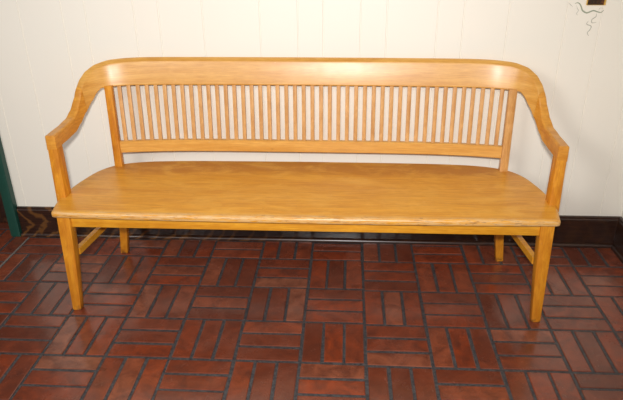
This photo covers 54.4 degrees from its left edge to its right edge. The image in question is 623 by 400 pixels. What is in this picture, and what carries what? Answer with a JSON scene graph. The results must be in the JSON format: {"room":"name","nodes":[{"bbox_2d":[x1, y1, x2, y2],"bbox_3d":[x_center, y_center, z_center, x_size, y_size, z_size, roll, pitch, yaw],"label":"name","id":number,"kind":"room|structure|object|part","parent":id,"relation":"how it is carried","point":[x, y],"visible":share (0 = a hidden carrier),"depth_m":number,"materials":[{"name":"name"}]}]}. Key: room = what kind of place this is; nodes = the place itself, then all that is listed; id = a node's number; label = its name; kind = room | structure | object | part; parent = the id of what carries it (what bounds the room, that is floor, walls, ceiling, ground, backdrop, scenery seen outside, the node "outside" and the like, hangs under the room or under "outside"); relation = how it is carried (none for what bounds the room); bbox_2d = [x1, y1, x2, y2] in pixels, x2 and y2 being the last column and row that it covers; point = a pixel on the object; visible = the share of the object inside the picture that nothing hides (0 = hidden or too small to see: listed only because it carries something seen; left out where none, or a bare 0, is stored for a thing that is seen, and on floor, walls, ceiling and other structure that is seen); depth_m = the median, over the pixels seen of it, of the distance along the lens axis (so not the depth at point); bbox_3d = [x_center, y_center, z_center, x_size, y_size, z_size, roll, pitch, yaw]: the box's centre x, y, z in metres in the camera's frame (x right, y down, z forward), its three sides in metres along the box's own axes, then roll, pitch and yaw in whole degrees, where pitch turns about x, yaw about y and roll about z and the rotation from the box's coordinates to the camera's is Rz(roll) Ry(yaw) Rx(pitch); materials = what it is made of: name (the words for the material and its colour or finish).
{"room":"waiting area","nodes":[
{"label":"waiting area","id":0,"kind":"room"},
{"bbox_2d":[0,222,622,399],"bbox_3d":[-0.815,0.862,1.821,4.594,0.004,3.653,1,25,3],"label":"floor","id":1,"kind":"structure","parent":0,"point":[161,319],"depth_m":2.53,"materials":[{"name":"brick"}]},
{"bbox_2d":[45,57,568,321],"bbox_3d":[-0.029,-0.075,2.647,2.094,0.963,0.630,1,25,3],"label":"wooden bench","id":2,"kind":"object","parent":1,"relation":"on","point":[217,195],"visible":1,"depth_m":2.69,"materials":[{"name":"brown wood"}]},
{"bbox_3d":[-1.059,-0.107,2.552,0.044,0.243,0.066,1,25,3],"label":"arm post","id":3,"kind":"part","parent":2,"relation":"part of","materials":[{"name":"brown wood"}]},
{"bbox_3d":[-1.049,-0.352,2.575,0.056,0.189,0.303,3,26,8],"label":"arm","id":4,"kind":"part","parent":2,"relation":"part of","materials":[{"name":"brown wood"}]},
{"bbox_3d":[-1.008,0.263,2.564,0.058,0.444,0.069,1,25,3],"label":"leg","id":5,"kind":"part","parent":2,"relation":"part of","materials":[{"name":"brown wood"}]},
{"bbox_3d":[-0.917,-0.339,2.816,0.037,0.389,0.047,1,25,3],"label":"post","id":6,"kind":"part","parent":2,"relation":"part of","materials":[{"name":"brown wood"}]},
{"bbox_3d":[-0.919,0.070,2.967,0.096,0.444,0.064,1,25,3],"label":"leg","id":7,"kind":"part","parent":2,"relation":"part of","materials":[{"name":"brown wood"}]},
{"bbox_3d":[-0.030,-0.046,2.646,2.060,0.027,0.602,1,25,3],"label":"seat","id":8,"kind":"part","parent":2,"relation":"part of","materials":[{"name":"brown wood"}]},
{"bbox_3d":[-0.016,-0.245,2.828,1.768,0.062,0.064,1,25,3],"label":"rail","id":9,"kind":"part","parent":2,"relation":"part of","materials":[{"name":"brown wood"}]},
{"bbox_3d":[-0.020,-0.507,2.689,2.028,0.218,0.184,1,25,3],"label":"rail","id":10,"kind":"part","parent":2,"relation":"part of","materials":[{"name":"brown wood"}]},
{"bbox_3d":[0.886,0.099,2.865,0.096,0.444,0.064,1,25,3],"label":"leg","id":11,"kind":"part","parent":2,"relation":"part of","materials":[{"name":"brown wood"}]},
{"bbox_3d":[0.880,-0.307,2.715,0.037,0.383,0.047,1,25,3],"label":"post","id":12,"kind":"part","parent":2,"relation":"part of","materials":[{"name":"brown wood"}]},
{"bbox_3d":[0.922,0.293,2.455,0.058,0.444,0.069,1,25,3],"label":"leg","id":13,"kind":"part","parent":2,"relation":"part of","materials":[{"name":"brown wood"}]},
{"bbox_3d":[0.985,-0.305,2.468,0.056,0.199,0.303,-1,25,-2],"label":"arm","id":14,"kind":"part","parent":2,"relation":"part of","materials":[{"name":"brown wood"}]},
{"bbox_3d":[0.984,-0.064,2.441,0.044,0.221,0.066,1,25,3],"label":"arm post","id":15,"kind":"part","parent":2,"relation":"part of","materials":[{"name":"brown wood"}]},
{"bbox_2d":[0,0,622,215],"bbox_3d":[0.022,-0.943,2.683,3.233,2.500,0.100,1,25,3],"label":"wall","id":16,"kind":"structure","parent":0,"point":[46,46],"depth_m":2.80,"materials":[{"name":"beige paint"}]},
{"bbox_2d":[0,137,21,236],"bbox_3d":[-1.584,-0.783,2.849,0.052,2.100,0.146,1,25,3],"label":"trim","id":17,"kind":"structure","parent":16,"relation":"attached to","point":[6,189],"depth_m":3.14,"materials":[{"name":"green paint"}]},
{"bbox_2d":[17,206,620,247],"bbox_3d":[-0.003,0.139,3.127,3.098,0.166,0.032,1,25,3],"label":"baseboard","id":18,"kind":"structure","parent":16,"relation":"attached to","point":[573,231],"depth_m":3.14,"materials":[{"name":"brown wood"}]},
{"bbox_2d":[569,2,603,35],"bbox_3d":[1.184,-0.784,2.629,0.154,0.142,0.001,1,25,3],"label":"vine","id":19,"kind":"object","parent":16,"relation":"attached to","point":[577,2],"visible":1,"depth_m":2.61,"materials":[{"name":"paint"}]},
{"bbox_2d":[586,0,605,4],"bbox_3d":[1.219,-0.889,2.572,0.080,0.118,0.008,1,25,3],"label":"wall plate","id":20,"kind":"object","parent":16,"relation":"attached to","point":[589,2],"visible":1,"depth_m":2.59,"materials":[{"name":"gold metal"}]},
{"bbox_3d":[1.485,-0.173,1.029,0.100,2.500,3.375,1,25,3],"label":"wall","id":21,"kind":"structure","parent":0,"visible":0},
{"bbox_2d":[610,217,622,263],"bbox_3d":[1.431,0.880,1.533,0.032,0.166,3.375,1,25,3],"label":"baseboard","id":22,"kind":"structure","parent":21,"relation":"attached to","point":[617,246],"depth_m":2.99,"materials":[{"name":"brown wood"}]},
{"bbox_3d":[-2.799,-0.988,2.843,0.459,2.500,0.100,1,25,3],"label":"wall","id":23,"kind":"structure","parent":0,"visible":0},
{"bbox_2d":[0,193,7,222],"bbox_3d":[-2.059,-0.832,2.960,0.906,2.094,0.048,1,25,3],"label":"door","id":24,"kind":"structure","parent":23,"relation":"in","point":[3,218],"depth_m":3.35,"materials":[{"name":"brown wood"}]}
]}

